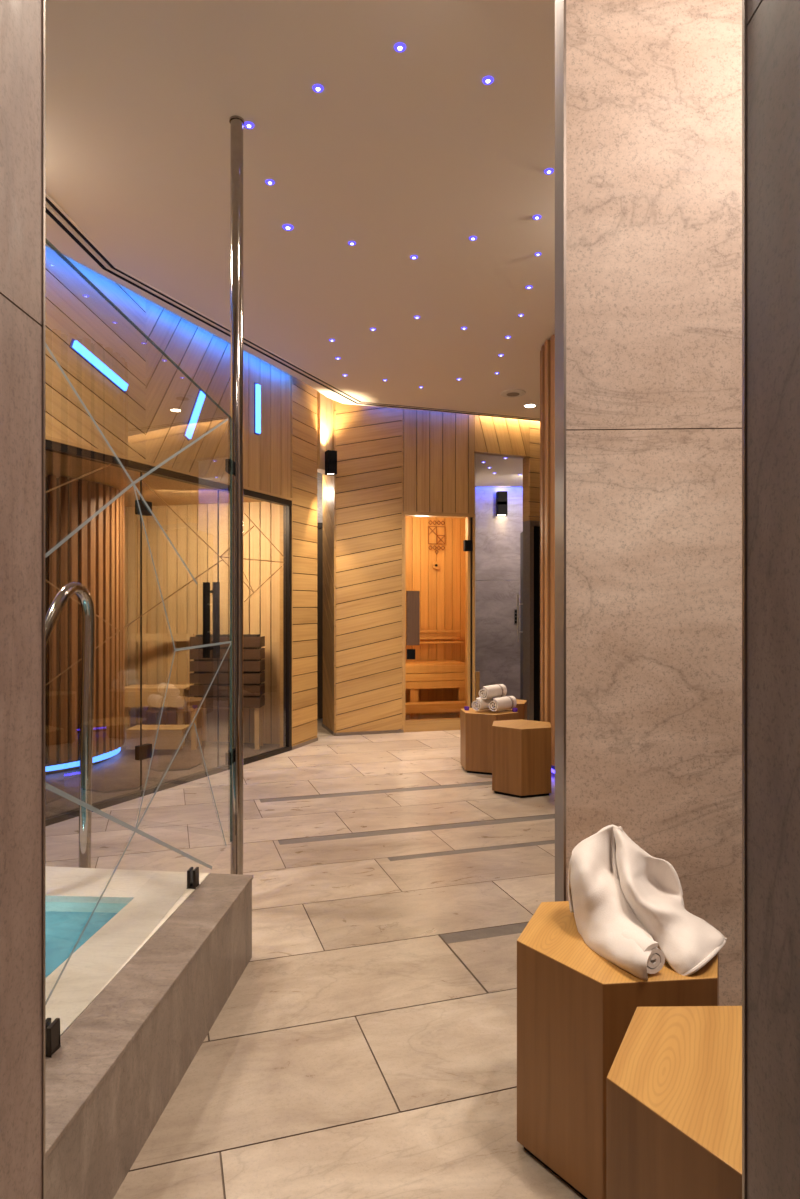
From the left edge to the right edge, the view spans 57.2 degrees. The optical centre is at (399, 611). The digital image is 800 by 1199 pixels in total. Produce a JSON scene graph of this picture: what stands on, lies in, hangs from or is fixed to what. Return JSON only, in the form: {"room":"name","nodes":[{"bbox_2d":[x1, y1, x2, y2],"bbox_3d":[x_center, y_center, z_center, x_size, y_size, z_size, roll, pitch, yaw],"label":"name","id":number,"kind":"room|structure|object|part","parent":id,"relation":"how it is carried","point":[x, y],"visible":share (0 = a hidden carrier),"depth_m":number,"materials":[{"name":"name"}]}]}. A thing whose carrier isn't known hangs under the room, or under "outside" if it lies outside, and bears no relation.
{"room":"spa","nodes":[
{"label":"spa","id":0,"kind":"room"},
{"bbox_2d":[0,0,41,1198],"bbox_3d":[-2.917,-0.395,-0.350,4.765,3.190,2.900,0,0,0],"label":"wall","id":1,"kind":"structure","parent":0,"point":[20,20],"depth_m":1.03,"materials":[{"name":"brown stone"}]},
{"bbox_2d":[41,0,44,1198],"bbox_3d":[-0.535,-0.395,1.099,0.005,3.190,0.006,0,0,0],"label":"trim","id":2,"kind":"structure","parent":1,"relation":"attached to","point":[43,1],"depth_m":1.10,"materials":[{"name":"metal"}]},
{"bbox_2d":[45,582,94,867],"bbox_3d":[-1.204,0.547,2.426,0.169,1.307,0.677,0,0,15],"label":"pool handrail","id":3,"kind":"object","parent":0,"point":[65,592],"visible":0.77,"depth_m":2.68,"materials":[{"name":"metal"}]},
{"bbox_2d":[45,450,264,506],"bbox_3d":[-2.800,-1.020,4.886,3.600,0.040,4.628,0,0,0],"label":"ceiling","id":4,"kind":"structure","parent":0,"point":[172,492],"depth_m":5.71,"materials":[{"name":"brown wood"}]},
{"bbox_2d":[45,245,290,497],"bbox_3d":[-2.165,-0.450,3.742,0.014,3.300,5.803,0,0,25],"label":"wall","id":5,"kind":"structure","parent":0,"point":[148,422],"depth_m":4.85,"materials":[{"name":"brown wood"}]},
{"bbox_2d":[69,338,127,392],"bbox_3d":[-1.815,-1.488,4.453,0.026,0.210,0.442,0,0,25],"label":"light bar","id":6,"kind":"object","parent":5,"relation":"attached to","point":[75,345],"visible":1,"depth_m":4.43,"materials":[{"name":"blue plastic"}]},
{"bbox_2d":[183,390,205,440],"bbox_3d":[-1.458,-1.406,5.228,0.026,0.399,0.223,0,0,25],"label":"light bar","id":7,"kind":"object","parent":5,"relation":"attached to","point":[193,418],"visible":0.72,"depth_m":5.21,"materials":[{"name":"blue plastic"}]},
{"bbox_2d":[254,382,260,434],"bbox_3d":[-1.145,-1.634,5.906,0.026,0.410,0.060,0,0,25],"label":"light bar","id":8,"kind":"object","parent":5,"relation":"attached to","point":[257,388],"visible":1,"depth_m":5.89,"materials":[{"name":"blue plastic"}]},
{"bbox_2d":[256,384,260,432],"bbox_3d":[-1.142,-1.634,5.905,0.020,0.386,0.044,0,0,25],"label":"diffuser","id":9,"kind":"object","parent":8,"relation":"attached to","point":[258,387],"depth_m":5.89,"materials":[{"name":"blue plastic"}]},
{"bbox_2d":[125,502,279,743],"bbox_3d":[-2.022,0.100,6.853,2.018,2.200,0.014,0,0,14],"label":"wall","id":10,"kind":"structure","parent":0,"point":[184,608],"depth_m":6.83,"materials":[{"name":"brown wood"}]},
{"bbox_2d":[280,375,316,747],"bbox_3d":[-0.910,-0.450,6.634,0.120,3.300,0.510,0,0,20],"label":"wall","id":11,"kind":"structure","parent":0,"point":[303,396],"depth_m":6.57,"materials":[{"name":"brown wood"}]},
{"bbox_2d":[292,737,317,749],"bbox_3d":[-0.859,1.185,6.616,0.020,0.030,0.509,0,0,20],"label":"baseboard","id":12,"kind":"structure","parent":11,"relation":"attached to","point":[314,739],"depth_m":6.60,"materials":[{"name":"metal"}]},
{"bbox_2d":[45,0,554,418],"bbox_3d":[-0.650,-2.015,3.545,9.300,0.050,10.691,0,0,0],"label":"ceiling","id":13,"kind":"structure","parent":0,"point":[399,156],"depth_m":3.29,"materials":[{"name":"beige paint"}]},
{"bbox_2d":[45,193,229,337],"bbox_3d":[-1.458,-1.998,4.397,0.841,0.024,1.683,0,0,40],"label":"ceiling vent","id":14,"kind":"object","parent":13,"relation":"in","point":[78,230],"depth_m":4.23,"materials":[{"name":"black metal"}]},
{"bbox_2d":[244,122,253,128],"bbox_3d":[-0.617,-1.986,2.999,0.042,0.007,0.041,0,0,0],"label":"recessed light","id":15,"kind":"object","parent":13,"relation":"in","point":[249,125],"visible":1,"depth_m":2.99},
{"bbox_2d":[265,179,274,184],"bbox_3d":[-0.602,-1.986,3.397,0.042,0.007,0.041,0,0,0],"label":"recessed light","id":16,"kind":"object","parent":13,"relation":"in","point":[269,181],"visible":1,"depth_m":3.39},
{"bbox_2d":[283,224,292,229],"bbox_3d":[-0.579,-1.986,3.794,0.057,0.008,0.056,0,0,0],"label":"recessed light","id":17,"kind":"object","parent":13,"relation":"in","point":[285,226],"visible":1,"depth_m":3.78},
{"bbox_2d":[313,84,322,92],"bbox_3d":[-0.311,-1.986,2.788,0.042,0.007,0.041,0,0,0],"label":"recessed light","id":18,"kind":"object","parent":13,"relation":"in","point":[318,88],"visible":1,"depth_m":2.78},
{"bbox_2d":[243,336,539,420],"bbox_3d":[-0.043,-1.998,6.624,1.070,0.024,3.436,0,0,40],"label":"ceiling vent","id":19,"kind":"object","parent":13,"relation":"in","point":[332,388],"depth_m":6.70,"materials":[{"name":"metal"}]},
{"bbox_2d":[394,42,405,51],"bbox_3d":[0.000,-1.986,2.585,0.042,0.007,0.041,0,0,0],"label":"recessed light","id":20,"kind":"object","parent":13,"relation":"in","point":[399,47],"visible":1,"depth_m":2.58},
{"bbox_2d":[482,76,493,84],"bbox_3d":[0.329,-1.986,2.746,0.042,0.007,0.041,0,0,0],"label":"recessed light","id":21,"kind":"object","parent":13,"relation":"in","point":[487,80],"visible":1,"depth_m":2.74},
{"bbox_2d":[500,389,525,397],"bbox_3d":[1.027,-1.982,6.670,0.230,0.016,0.230,0,0,0],"label":"ceiling speaker","id":22,"kind":"object","parent":13,"relation":"attached to","point":[510,393],"visible":1,"depth_m":6.63,"materials":[{"name":"white paint"}]},
{"bbox_2d":[506,392,518,396],"bbox_3d":[1.027,-1.976,6.670,0.120,0.005,0.120,0,0,0],"label":"grille","id":23,"kind":"object","parent":22,"relation":"attached to","point":[508,394],"depth_m":6.66,"materials":[{"name":"brown metal"}]},
{"bbox_2d":[522,403,537,407],"bbox_3d":[1.250,-1.984,7.056,0.150,0.011,0.150,0,0,0],"label":"recessed light","id":24,"kind":"object","parent":13,"relation":"in","point":[526,405],"visible":1,"depth_m":7.04,"materials":[{"name":"white paint"}]},
{"bbox_2d":[533,215,540,219],"bbox_3d":[0.690,-1.986,3.698,0.042,0.007,0.041,0,0,0],"label":"recessed light","id":25,"kind":"object","parent":13,"relation":"in","point":[535,217],"visible":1,"depth_m":3.69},
{"bbox_2d":[544,168,553,173],"bbox_3d":[0.672,-1.986,3.312,0.042,0.007,0.041,0,0,0],"label":"recessed light","id":26,"kind":"object","parent":13,"relation":"in","point":[549,170],"visible":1,"depth_m":3.31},
{"bbox_2d":[45,713,584,1198],"bbox_3d":[-1.091,1.197,4.743,15.726,0.014,15.215,0,0,-14],"label":"floor","id":27,"kind":"structure","parent":0,"point":[365,1045],"depth_m":2.50,"materials":[{"name":"tile"}]},
{"bbox_2d":[45,475,124,774],"bbox_3d":[-3.100,0.100,5.900,1.660,2.180,1.660,0,0,0],"label":"slatted wall","id":28,"kind":"structure","parent":27,"relation":"on","point":[93,557],"depth_m":5.50,"materials":[{"name":"brown wood"}]},
{"bbox_2d":[45,747,120,771],"bbox_3d":[-3.100,1.143,5.900,1.600,0.025,1.600,0,0,0],"label":"light","id":29,"kind":"object","parent":28,"relation":"attached to","point":[58,767],"depth_m":5.49,"materials":[{"name":"blue plastic"}]},
{"bbox_2d":[45,866,252,1198],"bbox_3d":[-1.755,1.041,1.944,2.491,0.319,1.688,0,0,0],"label":"pool","id":30,"kind":"object","parent":27,"relation":"on","point":[157,961],"visible":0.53,"depth_m":1.83,"materials":[{"name":"stone"}]},
{"bbox_2d":[45,238,231,1057],"bbox_3d":[-0.708,0.080,2.028,0.040,1.694,1.754,0,0,2],"label":"glass screen","id":31,"kind":"object","parent":30,"relation":"on","point":[52,1030],"visible":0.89,"depth_m":2.03,"materials":[{"name":"clear glass"}]},
{"bbox_2d":[123,634,193,748],"bbox_3d":[-2.150,0.696,6.455,0.680,0.992,0.730,0,0,0],"label":"bench","id":32,"kind":"object","parent":27,"relation":"on","point":[169,736],"visible":0.78,"depth_m":6.48,"materials":[{"name":"brown wood"}]},
{"bbox_3d":[-2.435,0.946,6.535,0.050,0.492,0.050,0,0,0],"label":"leg","id":33,"kind":"part","parent":32,"relation":"part of","materials":[{"name":"brown wood"}]},
{"bbox_3d":[-2.200,0.688,6.655,0.580,0.025,0.330,0,0,0],"label":"seat","id":34,"kind":"part","parent":32,"relation":"part of","materials":[{"name":"brown wood"}]},
{"bbox_3d":[-2.200,0.235,6.795,0.580,0.070,0.030,0,0,0],"label":"backrest","id":35,"kind":"part","parent":32,"relation":"part of","materials":[{"name":"brown wood"}]},
{"bbox_3d":[-1.945,0.946,6.535,0.050,0.492,0.050,0,0,0],"label":"leg","id":36,"kind":"part","parent":32,"relation":"part of","materials":[{"name":"brown wood"}]},
{"bbox_2d":[45,435,292,826],"bbox_3d":[-1.836,0.107,4.472,0.120,2.185,4.203,0,0,25],"label":"glass","id":37,"kind":"object","parent":27,"relation":"on","point":[142,751],"visible":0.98,"depth_m":5.39,"materials":[{"name":"clear glass"}]},
{"bbox_3d":[-1.822,-0.975,4.465,0.030,0.020,4.203,0,0,25],"label":"trim","id":38,"kind":"part","parent":37,"relation":"part of","materials":[{"name":"brown wood"}]},
{"bbox_3d":[-1.395,0.060,5.427,0.120,0.560,0.045,0,0,25],"label":"handle","id":39,"kind":"part","parent":37,"relation":"part of","materials":[{"name":"black metal"}]},
{"bbox_2d":[190,634,264,749],"bbox_3d":[-1.515,0.696,6.460,0.610,0.992,0.220,0,0,0],"label":"guard","id":40,"kind":"object","parent":27,"relation":"on","point":[204,670],"visible":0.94,"depth_m":6.35,"materials":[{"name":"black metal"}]},
{"bbox_3d":[-1.790,1.011,6.380,0.040,0.362,0.040,0,0,0],"label":"leg","id":41,"kind":"part","parent":40,"relation":"part of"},
{"bbox_3d":[-1.790,1.011,6.540,0.040,0.362,0.040,0,0,0],"label":"leg","id":42,"kind":"part","parent":40,"relation":"part of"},
{"bbox_3d":[-1.240,1.011,6.380,0.040,0.362,0.040,0,0,0],"label":"leg","id":43,"kind":"part","parent":40,"relation":"part of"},
{"bbox_3d":[-1.240,1.011,6.540,0.040,0.362,0.040,0,0,0],"label":"leg","id":44,"kind":"part","parent":40,"relation":"part of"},
{"bbox_2d":[225,115,243,874],"bbox_3d":[-0.660,-0.395,2.957,0.090,3.189,0.117,0,0,0],"label":"steel pole","id":45,"kind":"object","parent":27,"relation":"on","point":[236,122],"visible":0.74,"depth_m":2.95,"materials":[{"name":"silver metal"}]},
{"bbox_2d":[405,630,464,719],"bbox_3d":[0.175,0.700,8.121,1.267,0.980,0.685,0,0,-14],"label":"bench","id":46,"kind":"object","parent":27,"relation":"on","point":[434,671],"visible":0.46,"depth_m":8.02,"materials":[{"name":"brown wood"}]},
{"bbox_3d":[0.152,1.012,8.010,0.090,0.355,0.040,0,0,-14],"label":"leg","id":47,"kind":"part","parent":46,"relation":"part of","materials":[{"name":"brown wood"}]},
{"bbox_3d":[0.109,0.578,8.218,1.187,0.025,0.465,0,0,-14],"label":"seat","id":48,"kind":"part","parent":46,"relation":"part of","materials":[{"name":"brown wood"}]},
{"bbox_3d":[0.194,1.025,7.876,1.187,0.090,0.200,0,0,-14],"label":"footboard","id":49,"kind":"part","parent":46,"relation":"part of","materials":[{"name":"brown wood"}]},
{"bbox_3d":[0.683,1.012,8.142,0.070,0.355,0.040,0,0,-14],"label":"leg","id":50,"kind":"part","parent":46,"relation":"part of","materials":[{"name":"brown wood"}]},
{"bbox_2d":[475,672,479,699],"bbox_3d":[0.818,0.915,7.750,0.044,0.570,0.040,0,0,0],"label":"wooden post","id":51,"kind":"object","parent":27,"relation":"on","point":[477,674],"visible":0.49,"depth_m":7.73,"materials":[{"name":"brown wood"}]},
{"bbox_2d":[460,708,517,774],"bbox_3d":[0.679,0.977,5.607,0.420,0.447,0.461,0,0,0],"label":"stool","id":52,"kind":"object","parent":27,"relation":"on","point":[475,726],"visible":0.53,"depth_m":5.44,"materials":[{"name":"brown wood"}]},
{"bbox_2d":[472,697,498,710],"bbox_3d":[0.652,0.697,5.593,0.109,0.109,0.250,0,0,42],"label":"rolled towel","id":53,"kind":"object","parent":52,"relation":"on","point":[479,704],"visible":0.65,"depth_m":5.51,"materials":[{"name":"fabric"}]},
{"bbox_2d":[479,684,506,698],"bbox_3d":[0.705,0.609,5.588,0.109,0.109,0.250,0,0,42],"label":"rolled towel","id":54,"kind":"object","parent":53,"relation":"on","point":[498,690],"visible":0.98,"depth_m":5.53,"materials":[{"name":"fabric"}]},
{"bbox_2d":[489,696,516,710],"bbox_3d":[0.777,0.697,5.562,0.109,0.109,0.250,0,0,42],"label":"rolled towel","id":55,"kind":"object","parent":52,"relation":"on","point":[506,702],"visible":0.99,"depth_m":5.50,"materials":[{"name":"fabric"}]},
{"bbox_2d":[515,699,526,719],"bbox_3d":[0.860,0.977,6.200,0.447,0.447,0.447,0,0,0],"label":"stool","id":56,"kind":"object","parent":27,"relation":"on","point":[521,705],"visible":0.11,"depth_m":6.03,"materials":[{"name":"brown wood"}]},
{"bbox_2d":[492,719,550,797],"bbox_3d":[0.818,0.977,4.934,0.416,0.447,0.436,0,0,0],"label":"stool","id":57,"kind":"object","parent":27,"relation":"on","point":[521,748],"visible":1,"depth_m":4.77,"materials":[{"name":"brown wood"}]},
{"bbox_2d":[540,334,554,774],"bbox_3d":[1.758,-0.390,5.475,1.400,3.180,1.400,0,0,0],"label":"column","id":58,"kind":"structure","parent":27,"relation":"on","point":[547,353],"depth_m":5.34,"materials":[{"name":"brown wood"}]},
{"bbox_2d":[517,901,718,1198],"bbox_3d":[0.497,0.967,1.664,0.472,0.467,0.434,0,0,0],"label":"stool","id":59,"kind":"object","parent":27,"relation":"on","point":[576,1008],"visible":0.61,"depth_m":1.52,"materials":[{"name":"brown wood"}]},
{"bbox_2d":[568,824,726,979],"bbox_3d":[0.552,0.637,1.647,0.290,0.266,0.357,0,0,-15],"label":"towel","id":60,"kind":"object","parent":59,"relation":"on","point":[626,902],"visible":0.98,"depth_m":1.61,"materials":[{"name":"fabric"}]},
{"bbox_2d":[607,1006,741,1198],"bbox_3d":[0.563,0.967,1.161,0.475,0.467,0.416,0,0,0],"label":"stool","id":61,"kind":"object","parent":27,"relation":"on","point":[674,1078],"visible":0.57,"depth_m":1.12,"materials":[{"name":"brown wood"}]},
{"bbox_2d":[316,472,322,522],"bbox_3d":[-1.100,-0.450,7.675,1.200,3.300,1.450,0,0,0],"label":"wall","id":62,"kind":"structure","parent":0,"point":[319,478],"depth_m":8.30,"materials":[{"name":"grey stone"}]},
{"bbox_2d":[316,523,322,717],"bbox_3d":[-0.860,0.100,8.224,0.260,2.200,0.092,0,0,0],"label":"door","id":63,"kind":"structure","parent":62,"relation":"in","point":[319,591],"depth_m":8.23,"materials":[{"name":"brown metal"}]},
{"bbox_3d":[-0.860,0.100,8.240,0.260,2.200,0.060,0,0,0],"label":"frame","id":64,"kind":"part","parent":63,"relation":"part of","materials":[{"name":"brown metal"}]},
{"bbox_2d":[322,723,335,735],"bbox_3d":[-0.723,1.185,7.417,0.020,0.030,0.626,0,0,-16],"label":"baseboard","id":65,"kind":"structure","parent":62,"relation":"attached to","point":[323,725],"depth_m":7.36,"materials":[{"name":"metal"}]},
{"bbox_2d":[316,391,333,474],"bbox_3d":[-0.744,-1.725,7.069,0.116,0.750,0.287,0,0,25],"label":"wall","id":66,"kind":"structure","parent":0,"point":[325,405],"depth_m":6.99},
{"bbox_2d":[325,450,336,475],"bbox_3d":[-0.653,-1.410,6.944,0.090,0.220,0.090,0,0,-25],"label":"wall sconce","id":67,"kind":"object","parent":66,"relation":"attached to","point":[330,455],"visible":1,"depth_m":6.91,"materials":[{"name":"black metal"}]},
{"bbox_2d":[323,400,403,732],"bbox_3d":[-0.389,-0.450,7.508,0.697,3.300,0.640,0,0,-16],"label":"wall","id":68,"kind":"structure","parent":0,"point":[363,503],"depth_m":7.21,"materials":[{"name":"brown wood"}]},
{"bbox_2d":[336,730,403,735],"bbox_3d":[-0.293,1.185,7.208,0.683,0.030,0.020,0,0,-17],"label":"baseboard","id":69,"kind":"structure","parent":68,"relation":"attached to","point":[384,731],"depth_m":7.20,"materials":[{"name":"metal"}]},
{"bbox_2d":[403,511,474,732],"bbox_3d":[0.393,0.100,7.410,0.748,2.200,0.135,0,0,-14],"label":"door","id":70,"kind":"structure","parent":68,"relation":"in","point":[412,597],"depth_m":7.44,"materials":[{"name":"brown wood"}]},
{"bbox_3d":[0.130,0.060,7.293,0.129,0.540,0.040,0,0,-14],"label":"handle","id":71,"kind":"part","parent":70,"relation":"part of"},
{"bbox_2d":[405,517,464,714],"bbox_3d":[0.175,0.050,8.001,1.487,2.300,1.049,0,0,-11],"label":"wall","id":72,"kind":"structure","parent":0,"point":[442,589],"depth_m":8.55,"materials":[{"name":"brown wood"}]},
{"bbox_2d":[432,562,439,568],"bbox_3d":[0.418,-0.540,8.504,0.084,0.084,0.028,0,0,-14],"label":"gauge","id":73,"kind":"object","parent":72,"relation":"attached to","point":[435,565],"visible":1,"depth_m":8.49,"materials":[{"name":"brown metal"}]},
{"bbox_2d":[428,520,444,553],"bbox_3d":[0.425,-0.865,8.514,0.208,0.395,0.008,0,0,-14],"label":"carved ornament","id":74,"kind":"object","parent":72,"relation":"attached to","point":[430,520],"visible":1,"depth_m":8.51,"materials":[{"name":"brown wood"}]},
{"bbox_2d":[404,409,473,513],"bbox_3d":[0.382,-1.548,7.453,0.747,1.105,0.116,0,0,-14],"label":"wall","id":75,"kind":"structure","parent":0,"point":[438,446],"depth_m":7.39,"materials":[{"name":"brown wood"}]},
{"bbox_2d":[474,454,474,513],"bbox_3d":[0.840,-0.220,8.675,0.080,2.840,2.167,0,0,5],"label":"wall","id":76,"kind":"structure","parent":0,"point":[474,454],"depth_m":7.60,"materials":[{"name":"wood"}]},
{"bbox_2d":[474,453,522,486],"bbox_3d":[1.500,-1.655,8.580,1.600,0.030,2.060,0,0,0],"label":"ceiling","id":77,"kind":"structure","parent":0,"point":[507,470],"depth_m":8.57,"materials":[{"name":"beige paint"}]},
{"bbox_2d":[475,487,522,699],"bbox_3d":[1.600,-0.400,9.025,1.400,3.200,1.650,0,0,0],"label":"wall","id":78,"kind":"structure","parent":0,"point":[497,538],"depth_m":9.75,"materials":[{"name":"grey stone"}]},
{"bbox_2d":[496,491,506,515],"bbox_3d":[1.343,-1.429,9.685,0.130,0.310,0.130,0,0,0],"label":"wall sconce","id":79,"kind":"object","parent":78,"relation":"attached to","point":[501,496],"visible":1,"depth_m":9.62,"materials":[{"name":"black metal"}]},
{"bbox_2d":[514,609,516,623],"bbox_3d":[1.546,0.060,9.741,0.060,0.200,0.018,0,0,0],"label":"switch panel","id":80,"kind":"object","parent":78,"relation":"attached to","point":[515,610],"visible":0.55,"depth_m":9.74,"materials":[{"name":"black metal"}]},
{"bbox_2d":[474,415,539,521],"bbox_3d":[1.819,-0.450,8.065,2.412,3.300,0.169,0,0,-27],"label":"wall","id":81,"kind":"structure","parent":0,"point":[493,436],"depth_m":7.70,"materials":[{"name":"brown wood"}]},
{"bbox_2d":[523,520,539,720],"bbox_3d":[1.581,0.117,7.918,0.550,2.165,0.120,0,0,-29],"label":"door","id":82,"kind":"structure","parent":81,"relation":"in","point":[531,529],"depth_m":7.80,"materials":[{"name":"glass"}]},
{"bbox_2d":[517,532,522,699],"bbox_3d":[1.385,0.130,8.260,0.101,2.100,0.620,0,0,0],"label":"door","id":83,"kind":"structure","parent":82,"relation":"attached to","point":[521,533],"depth_m":8.48,"materials":[{"name":"black"}]},
{"bbox_3d":[1.367,0.070,8.370,0.066,0.540,0.022,0,0,0],"label":"handle","id":84,"kind":"part","parent":83,"relation":"part of","materials":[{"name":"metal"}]},
{"bbox_2d":[566,0,741,1005],"bbox_3d":[1.427,-0.395,2.014,1.952,3.190,0.110,0,0,2],"label":"wall panel","id":85,"kind":"object","parent":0,"point":[654,87],"visible":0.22,"depth_m":1.99,"materials":[{"name":"beige stone"}]},
{"bbox_2d":[555,0,562,901],"bbox_3d":[0.451,-0.395,2.061,0.009,3.190,0.114,0,0,0],"label":"trim","id":86,"kind":"structure","parent":85,"relation":"attached to","point":[558,3],"depth_m":2.07,"materials":[{"name":"metal"}]},
{"bbox_2d":[563,0,565,900],"bbox_3d":[0.449,-0.395,2.002,0.007,3.190,0.005,0,0,0],"label":"trim","id":87,"kind":"structure","parent":85,"relation":"attached to","point":[564,1],"depth_m":2.00,"materials":[{"name":"metal"}]},
{"bbox_2d":[747,0,799,1198],"bbox_3d":[2.200,-0.395,-0.475,3.600,3.190,2.650,0,0,0],"label":"wall","id":88,"kind":"structure","parent":0,"point":[773,28],"depth_m":0.79,"materials":[{"name":"grey stone"}]},
{"bbox_2d":[742,0,747,1198],"bbox_3d":[0.400,-0.395,0.850,0.004,3.190,0.006,0,0,0],"label":"trim","id":89,"kind":"structure","parent":88,"relation":"attached to","point":[744,2],"depth_m":0.85,"materials":[{"name":"metal"}]}
]}

